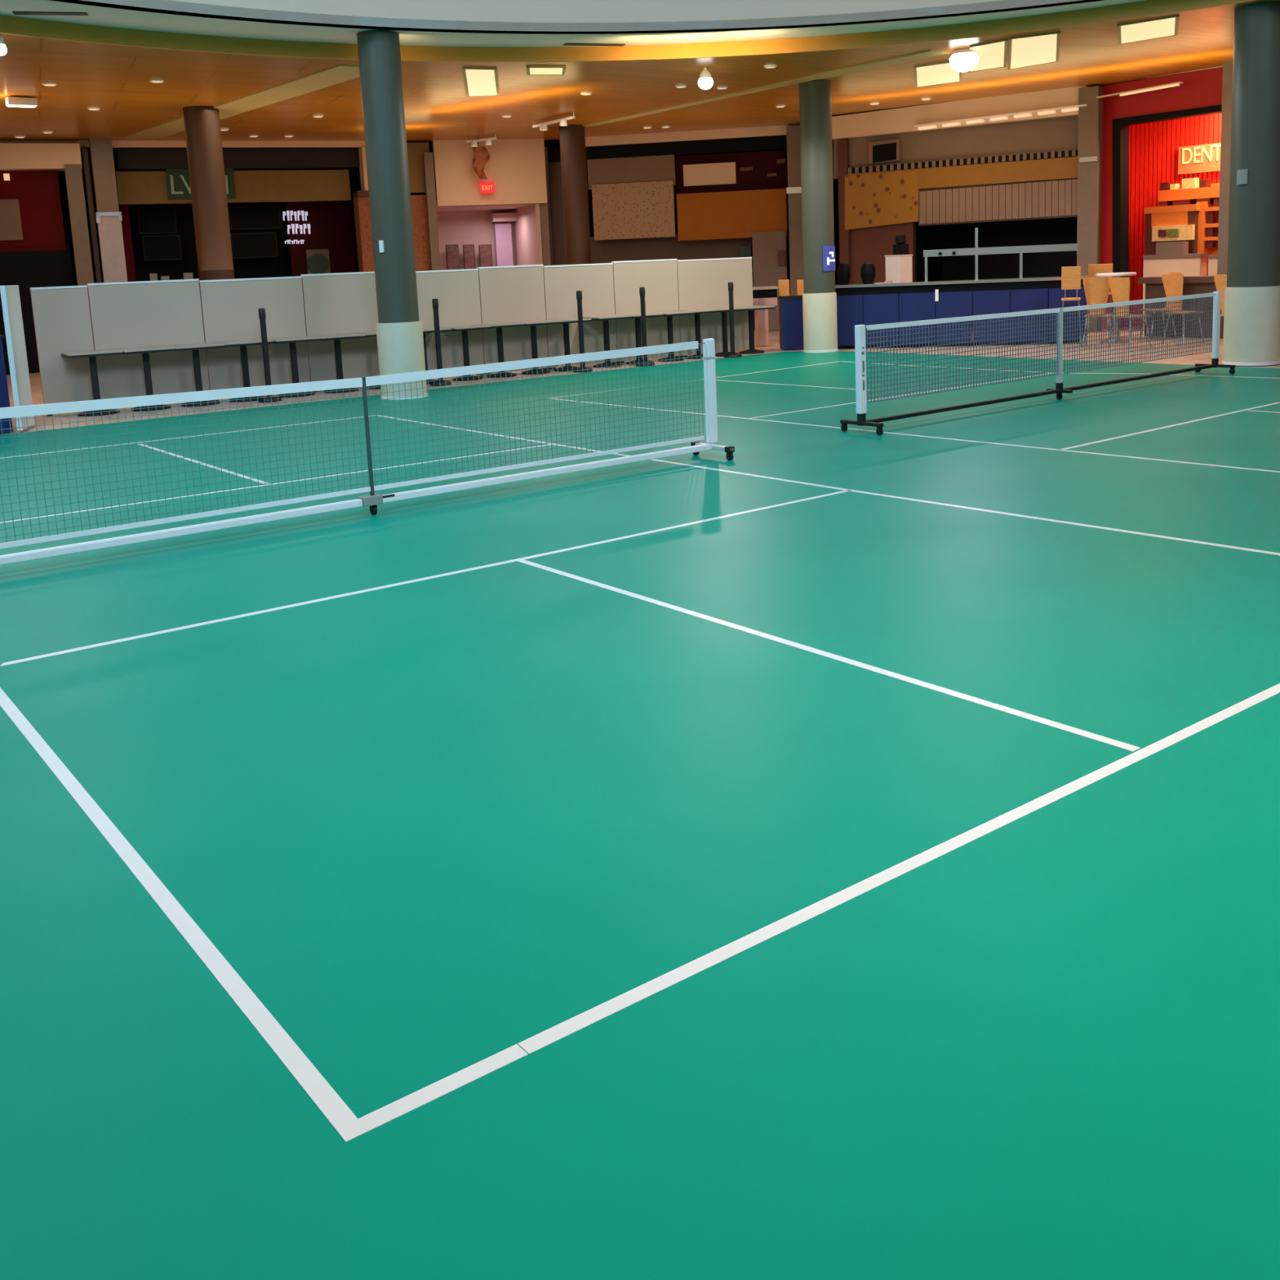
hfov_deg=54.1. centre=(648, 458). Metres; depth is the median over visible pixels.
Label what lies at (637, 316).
pedestal table
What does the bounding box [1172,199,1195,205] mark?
basket
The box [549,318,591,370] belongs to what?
pedestal table
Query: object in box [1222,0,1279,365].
column
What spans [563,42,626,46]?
ceiling vent
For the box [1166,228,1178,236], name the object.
box
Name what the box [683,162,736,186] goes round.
menu board
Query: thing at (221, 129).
recessed light
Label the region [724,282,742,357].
stanchion
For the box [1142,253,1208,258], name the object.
countertop
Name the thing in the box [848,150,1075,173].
trim
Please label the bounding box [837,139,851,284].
trim
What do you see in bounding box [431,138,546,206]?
wall
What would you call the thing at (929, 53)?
trim
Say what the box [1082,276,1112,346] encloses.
cafe chair
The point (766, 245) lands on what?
door
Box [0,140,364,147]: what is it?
trim
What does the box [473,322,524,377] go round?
pedestal table
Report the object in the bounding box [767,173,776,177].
strip
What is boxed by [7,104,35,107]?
diffuser
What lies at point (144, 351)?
pedestal table
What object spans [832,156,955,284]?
wall
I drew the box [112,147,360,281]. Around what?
wall
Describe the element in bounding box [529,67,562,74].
diffuser
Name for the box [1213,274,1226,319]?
cafe chair
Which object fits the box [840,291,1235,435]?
net
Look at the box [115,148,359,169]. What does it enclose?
trim
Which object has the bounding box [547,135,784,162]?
trim
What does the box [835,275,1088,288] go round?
countertop
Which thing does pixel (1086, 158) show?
trim
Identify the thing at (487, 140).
track light
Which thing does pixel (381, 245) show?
switch plate
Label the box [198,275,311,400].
partition panel
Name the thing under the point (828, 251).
wall sign
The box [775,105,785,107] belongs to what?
recessed light
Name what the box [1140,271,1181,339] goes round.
cafe chair
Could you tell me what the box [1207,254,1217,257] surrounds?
countertop
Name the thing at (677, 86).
recessed light
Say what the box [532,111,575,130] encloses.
track light
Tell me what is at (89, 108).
recessed light
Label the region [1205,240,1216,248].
jar
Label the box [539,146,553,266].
trim
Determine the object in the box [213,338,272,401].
pedestal table
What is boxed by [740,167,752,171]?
strip
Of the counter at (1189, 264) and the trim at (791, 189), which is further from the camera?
the trim at (791, 189)
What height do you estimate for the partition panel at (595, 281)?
1.820 m
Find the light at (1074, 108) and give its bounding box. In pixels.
[914,103,1086,129]
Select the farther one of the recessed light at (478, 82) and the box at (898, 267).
the box at (898, 267)
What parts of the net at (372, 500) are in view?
rail, lever, post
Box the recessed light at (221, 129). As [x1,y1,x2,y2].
[220,128,229,130]
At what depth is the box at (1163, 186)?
25.64 m
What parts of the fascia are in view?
speckled panel, toothed trim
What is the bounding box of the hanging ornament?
[471,137,489,178]
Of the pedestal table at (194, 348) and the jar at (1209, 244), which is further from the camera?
the jar at (1209, 244)
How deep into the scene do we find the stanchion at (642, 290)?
22.14 m
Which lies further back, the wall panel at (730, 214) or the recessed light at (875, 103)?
the wall panel at (730, 214)
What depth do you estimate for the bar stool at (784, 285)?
25.88 m
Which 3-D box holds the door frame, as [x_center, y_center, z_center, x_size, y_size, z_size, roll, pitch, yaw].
[10.178,-4.800,24.537,0.317,3.832,2.353,-9,11,-36]
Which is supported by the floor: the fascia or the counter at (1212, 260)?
the counter at (1212, 260)
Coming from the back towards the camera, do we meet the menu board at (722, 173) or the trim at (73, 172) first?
the menu board at (722, 173)
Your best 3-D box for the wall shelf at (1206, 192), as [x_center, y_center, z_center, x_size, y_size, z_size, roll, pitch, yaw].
[11.027,-5.327,25.268,0.360,0.214,1.430,-9,11,-36]
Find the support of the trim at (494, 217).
attached to the wall at (461, 225)
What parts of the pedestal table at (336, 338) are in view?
table frame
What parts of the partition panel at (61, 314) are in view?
rail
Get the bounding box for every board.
[0,199,22,240]
[305,248,330,274]
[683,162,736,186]
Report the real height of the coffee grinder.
0.368 m
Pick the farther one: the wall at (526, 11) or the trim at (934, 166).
the trim at (934, 166)
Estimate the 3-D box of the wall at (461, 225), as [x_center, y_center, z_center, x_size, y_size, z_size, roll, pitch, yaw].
[-4.413,-4.859,32.746,2.699,3.470,3.180,-5,9,-16]
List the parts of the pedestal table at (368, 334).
table frame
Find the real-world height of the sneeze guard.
0.967 m
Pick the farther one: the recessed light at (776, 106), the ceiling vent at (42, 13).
the recessed light at (776, 106)
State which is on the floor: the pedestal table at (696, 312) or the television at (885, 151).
the pedestal table at (696, 312)
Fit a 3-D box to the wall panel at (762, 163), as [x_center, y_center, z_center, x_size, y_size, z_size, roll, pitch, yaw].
[2.055,-7.052,31.312,2.728,1.080,0.150,-1,9,9]
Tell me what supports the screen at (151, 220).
attached to the wall at (268, 266)
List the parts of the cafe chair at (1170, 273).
leg, seat, backrest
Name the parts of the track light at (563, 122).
rail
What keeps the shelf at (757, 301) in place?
attached to the bar table at (762, 295)
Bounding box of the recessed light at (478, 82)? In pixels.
[462,66,499,97]
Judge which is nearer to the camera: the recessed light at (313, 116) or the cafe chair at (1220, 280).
the cafe chair at (1220, 280)
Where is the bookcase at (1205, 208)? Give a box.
[1196,201,1218,275]
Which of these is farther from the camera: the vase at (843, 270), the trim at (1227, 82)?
the vase at (843, 270)
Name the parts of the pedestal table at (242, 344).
table frame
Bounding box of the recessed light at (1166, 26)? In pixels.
[1117,14,1179,44]
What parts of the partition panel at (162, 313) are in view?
rail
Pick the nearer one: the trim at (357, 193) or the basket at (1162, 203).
the basket at (1162, 203)
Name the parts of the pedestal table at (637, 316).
table frame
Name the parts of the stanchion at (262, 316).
post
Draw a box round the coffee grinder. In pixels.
[893,235,908,255]
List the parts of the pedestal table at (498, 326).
table frame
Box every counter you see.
[835,275,1088,348]
[1137,275,1223,337]
[1142,253,1208,329]
[1207,254,1217,275]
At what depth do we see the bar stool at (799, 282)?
26.04 m
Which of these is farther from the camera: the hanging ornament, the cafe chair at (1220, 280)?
the hanging ornament
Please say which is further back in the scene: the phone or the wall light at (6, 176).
the phone
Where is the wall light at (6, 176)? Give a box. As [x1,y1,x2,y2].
[3,173,9,180]
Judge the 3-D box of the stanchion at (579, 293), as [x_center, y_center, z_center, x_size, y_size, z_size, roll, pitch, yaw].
[-1.162,-2.180,21.513,0.340,1.375,0.340,-9,11,-36]
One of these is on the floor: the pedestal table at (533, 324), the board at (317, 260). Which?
the pedestal table at (533, 324)
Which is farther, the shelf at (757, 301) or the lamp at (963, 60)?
the shelf at (757, 301)
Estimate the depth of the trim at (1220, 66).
23.78 m
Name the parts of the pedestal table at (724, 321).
table frame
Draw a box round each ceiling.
[0,0,1147,47]
[0,0,1279,167]
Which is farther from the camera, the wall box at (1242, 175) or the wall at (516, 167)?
the wall at (516, 167)
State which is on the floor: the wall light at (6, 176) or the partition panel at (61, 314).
the partition panel at (61, 314)
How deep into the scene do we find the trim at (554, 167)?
31.88 m
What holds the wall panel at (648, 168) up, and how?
attached to the wall at (550, 144)
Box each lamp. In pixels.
[0,34,7,55]
[697,67,713,89]
[949,48,978,71]
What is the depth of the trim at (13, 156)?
26.50 m
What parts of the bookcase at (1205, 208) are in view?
shelf, shelf, shelf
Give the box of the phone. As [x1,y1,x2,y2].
[777,249,786,265]
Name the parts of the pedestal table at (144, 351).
table frame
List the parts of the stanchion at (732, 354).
post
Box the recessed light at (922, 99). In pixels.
[920,97,931,100]
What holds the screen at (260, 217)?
attached to the wall at (268, 266)
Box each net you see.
[0,338,734,565]
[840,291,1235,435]
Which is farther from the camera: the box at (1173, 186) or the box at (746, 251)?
the box at (746, 251)
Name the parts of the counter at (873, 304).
panel, panel, panel, panel, panel, panel, panel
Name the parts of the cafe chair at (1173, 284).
leg, backrest, seat, leg, leg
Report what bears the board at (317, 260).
attached to the tiled wall at (331, 222)
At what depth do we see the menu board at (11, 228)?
26.69 m
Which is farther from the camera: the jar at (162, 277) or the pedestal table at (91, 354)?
the jar at (162, 277)
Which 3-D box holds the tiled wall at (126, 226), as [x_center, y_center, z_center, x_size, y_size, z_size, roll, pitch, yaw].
[-12.215,-4.146,29.626,0.187,3.690,0.300,-7,10,-25]
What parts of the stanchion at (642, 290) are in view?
post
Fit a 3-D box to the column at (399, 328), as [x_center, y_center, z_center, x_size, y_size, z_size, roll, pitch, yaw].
[-3.700,-3.435,18.037,0.688,5.140,0.688,-9,11,-36]
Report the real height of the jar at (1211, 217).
0.202 m
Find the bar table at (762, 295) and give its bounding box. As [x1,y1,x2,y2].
[752,285,777,346]
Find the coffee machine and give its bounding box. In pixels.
[1155,240,1188,254]
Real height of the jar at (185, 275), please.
0.193 m
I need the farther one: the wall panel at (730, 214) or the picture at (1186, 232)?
the wall panel at (730, 214)
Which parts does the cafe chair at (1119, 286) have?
leg, backrest, leg, seat, leg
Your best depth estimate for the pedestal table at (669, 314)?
23.07 m
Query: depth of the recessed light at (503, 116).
25.96 m
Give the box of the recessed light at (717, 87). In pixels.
[716,86,728,88]
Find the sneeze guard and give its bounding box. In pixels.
[923,227,1077,281]
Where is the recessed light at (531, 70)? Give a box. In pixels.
[526,66,565,75]
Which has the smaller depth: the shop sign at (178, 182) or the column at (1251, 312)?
the column at (1251, 312)
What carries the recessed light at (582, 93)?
in the ceiling at (114, 79)
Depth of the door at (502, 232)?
34.02 m
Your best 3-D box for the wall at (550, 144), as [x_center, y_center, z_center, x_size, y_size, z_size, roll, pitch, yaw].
[0.637,-5.818,32.600,6.201,4.980,2.580,-1,9,9]
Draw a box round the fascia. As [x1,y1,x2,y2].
[844,149,1078,230]
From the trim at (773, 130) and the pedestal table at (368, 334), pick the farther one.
the trim at (773, 130)
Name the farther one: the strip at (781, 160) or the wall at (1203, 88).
the strip at (781, 160)
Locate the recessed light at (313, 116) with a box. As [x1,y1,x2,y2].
[312,115,323,117]
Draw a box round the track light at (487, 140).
[466,133,496,146]
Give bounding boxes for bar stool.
[778,279,789,296]
[796,280,804,295]
[1061,266,1081,347]
[1088,263,1112,314]
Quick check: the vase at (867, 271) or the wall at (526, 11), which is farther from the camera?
the vase at (867, 271)
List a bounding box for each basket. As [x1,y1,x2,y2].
[1159,200,1172,206]
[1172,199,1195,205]
[1196,197,1215,204]
[1213,198,1219,204]
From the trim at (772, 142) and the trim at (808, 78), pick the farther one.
the trim at (772, 142)
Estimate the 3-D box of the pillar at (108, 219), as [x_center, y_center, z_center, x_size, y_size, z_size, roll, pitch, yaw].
[-11.739,-4.455,27.455,0.512,4.930,0.600,-7,10,-25]
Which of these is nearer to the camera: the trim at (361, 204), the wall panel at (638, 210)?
the trim at (361, 204)
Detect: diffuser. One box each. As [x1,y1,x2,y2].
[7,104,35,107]
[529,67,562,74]
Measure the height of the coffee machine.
0.282 m
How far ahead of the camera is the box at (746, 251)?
31.28 m
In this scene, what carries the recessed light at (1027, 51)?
in the ceiling at (114, 79)
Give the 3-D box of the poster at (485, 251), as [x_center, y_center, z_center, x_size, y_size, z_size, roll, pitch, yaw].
[-4.389,-5.256,33.882,0.351,1.014,0.070,-5,9,-16]
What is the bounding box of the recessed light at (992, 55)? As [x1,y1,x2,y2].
[967,39,1008,72]
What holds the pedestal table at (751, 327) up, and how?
on the floor
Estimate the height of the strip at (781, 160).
0.107 m
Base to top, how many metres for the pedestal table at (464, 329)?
0.878 m
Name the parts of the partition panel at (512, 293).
rail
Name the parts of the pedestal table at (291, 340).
table frame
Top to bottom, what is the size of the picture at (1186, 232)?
0.301 m
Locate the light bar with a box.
[1096,81,1183,97]
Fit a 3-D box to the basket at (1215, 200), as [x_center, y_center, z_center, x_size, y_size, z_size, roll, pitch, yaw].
[11.333,-5.080,24.813,0.202,0.117,0.222,-9,11,-36]
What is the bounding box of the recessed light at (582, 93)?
[580,92,591,95]
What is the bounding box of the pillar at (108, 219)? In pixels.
[88,137,127,282]
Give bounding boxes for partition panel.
[0,284,35,431]
[30,284,93,416]
[87,279,208,399]
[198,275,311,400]
[300,271,379,391]
[415,268,484,376]
[476,264,549,375]
[542,262,617,369]
[611,258,681,363]
[676,257,753,357]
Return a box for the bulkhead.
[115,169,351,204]
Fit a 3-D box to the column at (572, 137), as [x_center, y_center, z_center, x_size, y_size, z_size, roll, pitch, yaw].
[-1.643,-5.107,28.844,0.580,4.930,0.580,-9,11,-36]
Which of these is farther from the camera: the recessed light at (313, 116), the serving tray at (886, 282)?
the recessed light at (313, 116)
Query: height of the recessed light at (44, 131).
0.040 m
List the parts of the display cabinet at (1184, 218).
drawer, drawer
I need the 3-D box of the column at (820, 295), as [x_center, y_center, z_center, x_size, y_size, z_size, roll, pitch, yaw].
[3.147,-4.453,23.343,0.660,4.930,0.660,-9,11,-36]
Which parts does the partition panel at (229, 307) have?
rail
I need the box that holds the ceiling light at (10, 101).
[4,97,37,107]
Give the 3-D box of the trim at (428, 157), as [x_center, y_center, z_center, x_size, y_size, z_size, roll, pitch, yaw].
[-5.226,-5.068,30.562,0.209,4.626,0.300,-5,9,-16]
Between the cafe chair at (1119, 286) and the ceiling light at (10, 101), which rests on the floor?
the cafe chair at (1119, 286)
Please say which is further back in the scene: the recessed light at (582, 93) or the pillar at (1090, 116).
the pillar at (1090, 116)
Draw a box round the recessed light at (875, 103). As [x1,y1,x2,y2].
[869,102,879,105]
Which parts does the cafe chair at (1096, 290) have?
leg, leg, backrest, seat, leg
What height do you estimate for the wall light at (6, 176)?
0.138 m
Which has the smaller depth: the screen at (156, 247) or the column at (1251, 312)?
the column at (1251, 312)
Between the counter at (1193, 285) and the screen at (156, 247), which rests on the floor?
the counter at (1193, 285)
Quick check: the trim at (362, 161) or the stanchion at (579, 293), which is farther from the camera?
the trim at (362, 161)
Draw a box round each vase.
[837,262,850,284]
[860,262,875,284]
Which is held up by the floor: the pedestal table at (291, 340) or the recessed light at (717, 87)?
the pedestal table at (291, 340)
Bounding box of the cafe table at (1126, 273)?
[1095,271,1136,342]
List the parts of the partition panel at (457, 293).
rail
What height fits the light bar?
0.109 m
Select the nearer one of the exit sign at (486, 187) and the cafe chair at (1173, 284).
the cafe chair at (1173, 284)
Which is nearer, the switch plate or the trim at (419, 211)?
the switch plate
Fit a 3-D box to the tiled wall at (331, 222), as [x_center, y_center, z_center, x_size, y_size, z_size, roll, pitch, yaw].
[-8.167,-4.618,31.723,1.700,3.630,0.300,-7,10,-25]
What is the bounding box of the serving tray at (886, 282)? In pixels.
[875,280,892,284]
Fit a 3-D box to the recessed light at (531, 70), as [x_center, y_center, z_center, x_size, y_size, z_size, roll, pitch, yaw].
[-1.655,-6.241,20.193,0.626,0.030,0.920,-3,9,-5]
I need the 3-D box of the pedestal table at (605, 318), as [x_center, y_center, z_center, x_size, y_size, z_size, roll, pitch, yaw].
[-0.752,-2.090,22.411,0.666,0.885,0.710,-8,10,-32]
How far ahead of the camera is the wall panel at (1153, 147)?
26.13 m
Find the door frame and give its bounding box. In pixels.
[1112,104,1222,277]
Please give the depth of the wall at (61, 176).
33.33 m
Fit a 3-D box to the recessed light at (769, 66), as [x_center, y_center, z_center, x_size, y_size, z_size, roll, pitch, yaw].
[2.015,-6.489,20.770,0.212,0.040,0.212,-9,11,-36]
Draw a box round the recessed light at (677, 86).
[675,84,686,88]
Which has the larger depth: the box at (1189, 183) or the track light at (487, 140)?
the track light at (487, 140)
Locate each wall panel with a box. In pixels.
[591,180,675,239]
[676,188,786,240]
[1124,113,1221,326]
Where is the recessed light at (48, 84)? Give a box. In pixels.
[41,82,57,86]
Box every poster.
[445,244,459,270]
[462,244,475,269]
[478,244,493,266]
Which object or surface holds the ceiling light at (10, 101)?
attached to the ceiling at (114, 79)
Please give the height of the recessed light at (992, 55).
0.030 m
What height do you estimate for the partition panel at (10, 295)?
1.840 m
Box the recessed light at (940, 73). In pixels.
[913,61,962,87]
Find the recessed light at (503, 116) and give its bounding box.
[502,115,511,117]
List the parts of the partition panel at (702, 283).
rail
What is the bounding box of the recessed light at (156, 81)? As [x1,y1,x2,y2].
[149,79,164,83]
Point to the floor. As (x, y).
(820, 851)
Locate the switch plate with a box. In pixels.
[378,240,384,252]
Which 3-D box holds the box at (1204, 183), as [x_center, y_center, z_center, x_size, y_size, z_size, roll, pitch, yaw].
[11.109,-5.446,25.055,0.161,0.217,0.132,-9,11,-36]
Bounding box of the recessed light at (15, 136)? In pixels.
[13,135,25,137]
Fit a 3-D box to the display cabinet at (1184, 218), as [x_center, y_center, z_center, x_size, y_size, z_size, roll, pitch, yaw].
[10.739,-3.897,25.627,0.558,2.482,1.128,-9,11,-36]
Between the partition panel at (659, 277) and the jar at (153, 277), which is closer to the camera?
the partition panel at (659, 277)
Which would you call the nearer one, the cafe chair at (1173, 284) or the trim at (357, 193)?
the cafe chair at (1173, 284)
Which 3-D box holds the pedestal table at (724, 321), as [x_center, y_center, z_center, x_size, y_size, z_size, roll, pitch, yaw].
[1.440,-2.399,23.791,0.612,0.882,0.710,-8,10,-32]
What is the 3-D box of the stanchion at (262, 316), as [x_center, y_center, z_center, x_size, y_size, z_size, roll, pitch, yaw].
[-5.697,-1.539,18.659,0.340,1.375,0.340,-9,11,-36]
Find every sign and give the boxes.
[165,168,235,199]
[282,210,310,244]
[480,181,494,193]
[822,245,835,271]
[1177,142,1220,174]
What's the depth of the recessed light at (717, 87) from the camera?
23.03 m
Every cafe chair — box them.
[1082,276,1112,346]
[1108,276,1151,348]
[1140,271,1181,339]
[1161,274,1204,343]
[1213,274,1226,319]
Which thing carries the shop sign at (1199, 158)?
attached to the wall at (1108, 301)
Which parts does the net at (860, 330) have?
post, rail, post, post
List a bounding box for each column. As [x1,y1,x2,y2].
[182,106,234,280]
[356,29,427,399]
[559,124,591,264]
[799,80,838,352]
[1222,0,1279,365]
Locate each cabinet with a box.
[0,334,13,433]
[777,295,804,350]
[1143,204,1199,255]
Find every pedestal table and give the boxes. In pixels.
[61,348,123,415]
[116,346,175,410]
[168,342,225,405]
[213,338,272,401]
[267,336,321,396]
[311,333,365,392]
[352,331,380,388]
[422,327,450,384]
[441,324,490,380]
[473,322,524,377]
[511,320,559,373]
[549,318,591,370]
[582,315,631,367]
[617,313,663,364]
[645,311,693,360]
[675,308,721,358]
[702,306,748,355]
[728,305,775,353]
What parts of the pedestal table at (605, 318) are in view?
table frame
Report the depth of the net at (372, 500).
9.38 m
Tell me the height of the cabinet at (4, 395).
1.240 m
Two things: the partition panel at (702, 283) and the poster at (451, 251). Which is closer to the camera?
the partition panel at (702, 283)
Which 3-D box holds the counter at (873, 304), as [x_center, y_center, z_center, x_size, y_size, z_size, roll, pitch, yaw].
[5.791,-2.753,23.792,4.789,1.211,0.620,0,9,15]
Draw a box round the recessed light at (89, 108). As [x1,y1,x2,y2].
[87,107,100,110]
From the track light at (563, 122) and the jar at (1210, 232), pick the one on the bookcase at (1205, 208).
the jar at (1210, 232)
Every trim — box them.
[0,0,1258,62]
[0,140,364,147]
[0,142,82,171]
[64,164,94,350]
[81,148,102,283]
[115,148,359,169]
[124,63,359,137]
[353,191,368,197]
[353,196,374,271]
[358,146,368,191]
[406,142,429,193]
[410,195,431,271]
[422,151,440,270]
[489,212,517,222]
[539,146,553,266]
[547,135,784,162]
[547,161,566,265]
[582,75,824,126]
[585,124,795,146]
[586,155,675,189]
[786,124,803,295]
[786,186,801,194]
[810,49,950,77]
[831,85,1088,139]
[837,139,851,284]
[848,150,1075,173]
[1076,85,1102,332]
[1079,155,1097,162]
[1146,66,1222,78]
[1217,62,1232,274]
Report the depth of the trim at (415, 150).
30.27 m
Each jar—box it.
[149,273,157,280]
[160,275,169,279]
[182,272,193,279]
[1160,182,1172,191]
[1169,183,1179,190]
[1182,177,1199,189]
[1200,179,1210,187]
[1205,226,1216,236]
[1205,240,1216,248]
[1206,213,1216,223]
[1210,182,1219,186]
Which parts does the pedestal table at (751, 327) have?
table frame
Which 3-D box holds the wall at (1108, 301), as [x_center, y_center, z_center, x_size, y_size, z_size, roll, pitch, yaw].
[11.846,-4.692,23.586,1.533,4.589,7.351,-9,11,-36]
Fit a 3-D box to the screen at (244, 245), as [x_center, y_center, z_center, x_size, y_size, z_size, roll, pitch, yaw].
[-9.709,-5.241,30.881,1.081,0.614,0.095,-7,10,-25]
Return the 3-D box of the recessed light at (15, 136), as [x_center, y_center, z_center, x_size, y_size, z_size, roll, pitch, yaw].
[-13.015,-6.653,25.956,0.212,0.040,0.212,-9,11,-36]
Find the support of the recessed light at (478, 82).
in the ceiling at (114, 79)
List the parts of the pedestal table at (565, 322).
table frame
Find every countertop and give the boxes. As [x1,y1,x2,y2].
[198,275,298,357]
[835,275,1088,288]
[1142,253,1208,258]
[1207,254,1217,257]
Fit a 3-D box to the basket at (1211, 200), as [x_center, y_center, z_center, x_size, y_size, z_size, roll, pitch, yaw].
[11.133,-5.139,25.071,0.202,0.134,0.283,-9,11,-36]
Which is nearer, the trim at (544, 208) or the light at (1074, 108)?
the light at (1074, 108)
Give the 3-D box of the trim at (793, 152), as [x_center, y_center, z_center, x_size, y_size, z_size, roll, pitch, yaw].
[3.643,-5.591,30.626,0.417,4.887,0.450,-1,9,9]
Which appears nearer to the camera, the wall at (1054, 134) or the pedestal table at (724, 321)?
the pedestal table at (724, 321)
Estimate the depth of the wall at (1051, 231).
28.53 m
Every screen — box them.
[136,205,177,234]
[141,235,182,261]
[227,205,281,230]
[230,231,278,258]
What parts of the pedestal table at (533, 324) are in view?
table frame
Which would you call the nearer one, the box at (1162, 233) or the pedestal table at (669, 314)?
the pedestal table at (669, 314)
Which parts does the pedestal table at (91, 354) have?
table frame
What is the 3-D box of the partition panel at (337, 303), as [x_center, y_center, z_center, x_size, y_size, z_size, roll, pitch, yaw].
[-4.888,-2.054,20.207,1.270,1.845,0.220,-8,10,-32]
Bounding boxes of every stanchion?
[257,307,281,401]
[430,298,451,385]
[573,290,591,372]
[635,287,654,365]
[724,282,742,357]
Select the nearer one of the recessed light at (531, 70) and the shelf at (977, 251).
the recessed light at (531, 70)
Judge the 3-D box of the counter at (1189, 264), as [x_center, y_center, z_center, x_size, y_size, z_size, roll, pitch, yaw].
[10.558,-3.332,25.203,0.309,1.513,1.247,-9,11,-36]
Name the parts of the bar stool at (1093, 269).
backrest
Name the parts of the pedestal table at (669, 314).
table frame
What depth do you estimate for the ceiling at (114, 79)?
22.30 m
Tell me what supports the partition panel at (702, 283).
on the floor
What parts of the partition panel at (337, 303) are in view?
rail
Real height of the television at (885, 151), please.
0.472 m
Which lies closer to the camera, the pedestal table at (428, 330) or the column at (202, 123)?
the pedestal table at (428, 330)
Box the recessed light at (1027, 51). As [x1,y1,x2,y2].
[1007,31,1060,69]
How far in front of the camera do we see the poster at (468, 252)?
33.70 m
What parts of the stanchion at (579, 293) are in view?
post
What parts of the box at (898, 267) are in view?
lid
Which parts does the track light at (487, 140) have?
rail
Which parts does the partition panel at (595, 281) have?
rail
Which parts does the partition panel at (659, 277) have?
rail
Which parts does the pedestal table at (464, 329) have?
table frame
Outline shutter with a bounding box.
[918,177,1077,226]
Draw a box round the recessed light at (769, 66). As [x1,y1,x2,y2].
[764,64,777,68]
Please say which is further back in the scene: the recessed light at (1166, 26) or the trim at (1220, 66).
the trim at (1220, 66)
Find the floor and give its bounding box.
[0,325,1279,1279]
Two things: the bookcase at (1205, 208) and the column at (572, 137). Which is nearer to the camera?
the bookcase at (1205, 208)
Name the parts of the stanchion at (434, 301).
post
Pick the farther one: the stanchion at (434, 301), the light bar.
the light bar
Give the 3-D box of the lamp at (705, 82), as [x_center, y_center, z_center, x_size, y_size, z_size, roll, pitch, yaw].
[0.936,-6.268,20.715,0.260,0.347,0.260,-9,11,-36]
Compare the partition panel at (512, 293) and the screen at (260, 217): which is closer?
the partition panel at (512, 293)
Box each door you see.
[493,223,513,266]
[751,231,787,330]
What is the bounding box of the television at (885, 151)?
[868,138,901,164]
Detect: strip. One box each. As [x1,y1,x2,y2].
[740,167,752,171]
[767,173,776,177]
[776,158,785,163]
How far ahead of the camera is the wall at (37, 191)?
27.02 m
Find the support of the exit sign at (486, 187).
attached to the wall at (516, 167)
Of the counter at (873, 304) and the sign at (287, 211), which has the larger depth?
the sign at (287, 211)
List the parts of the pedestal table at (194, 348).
table frame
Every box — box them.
[740,246,751,257]
[884,254,912,283]
[1158,229,1166,236]
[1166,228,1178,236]
[1236,168,1248,184]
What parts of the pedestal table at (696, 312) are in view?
table frame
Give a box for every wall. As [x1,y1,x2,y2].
[0,169,74,374]
[50,0,1102,34]
[57,167,425,285]
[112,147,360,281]
[119,204,136,281]
[284,201,355,275]
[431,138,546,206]
[435,202,542,270]
[543,134,791,295]
[590,232,755,328]
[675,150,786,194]
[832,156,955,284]
[833,115,1078,284]
[911,217,1077,326]
[1100,67,1222,291]
[1102,291,1124,328]
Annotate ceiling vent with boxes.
[12,11,88,15]
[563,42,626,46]
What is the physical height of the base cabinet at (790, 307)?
1.032 m
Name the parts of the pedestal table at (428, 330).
table frame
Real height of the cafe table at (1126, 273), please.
1.250 m
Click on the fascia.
(882, 195)
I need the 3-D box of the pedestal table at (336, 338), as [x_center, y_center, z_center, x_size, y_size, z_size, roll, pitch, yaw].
[-4.894,-1.501,19.805,0.700,0.878,0.710,-8,10,-32]
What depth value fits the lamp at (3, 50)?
15.53 m
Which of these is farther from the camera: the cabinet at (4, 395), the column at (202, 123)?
the column at (202, 123)
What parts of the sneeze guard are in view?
post, knob, post, post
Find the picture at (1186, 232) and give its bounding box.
[1151,224,1195,241]
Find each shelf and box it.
[752,297,777,306]
[923,243,1077,257]
[1158,186,1219,201]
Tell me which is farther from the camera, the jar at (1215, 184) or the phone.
the phone
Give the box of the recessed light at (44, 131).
[41,130,53,133]
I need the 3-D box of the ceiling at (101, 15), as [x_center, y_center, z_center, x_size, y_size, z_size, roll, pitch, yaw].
[1.520,-4.682,7.539,22.620,0.120,24.880,-9,11,-36]
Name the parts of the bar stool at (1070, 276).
seat, backrest, leg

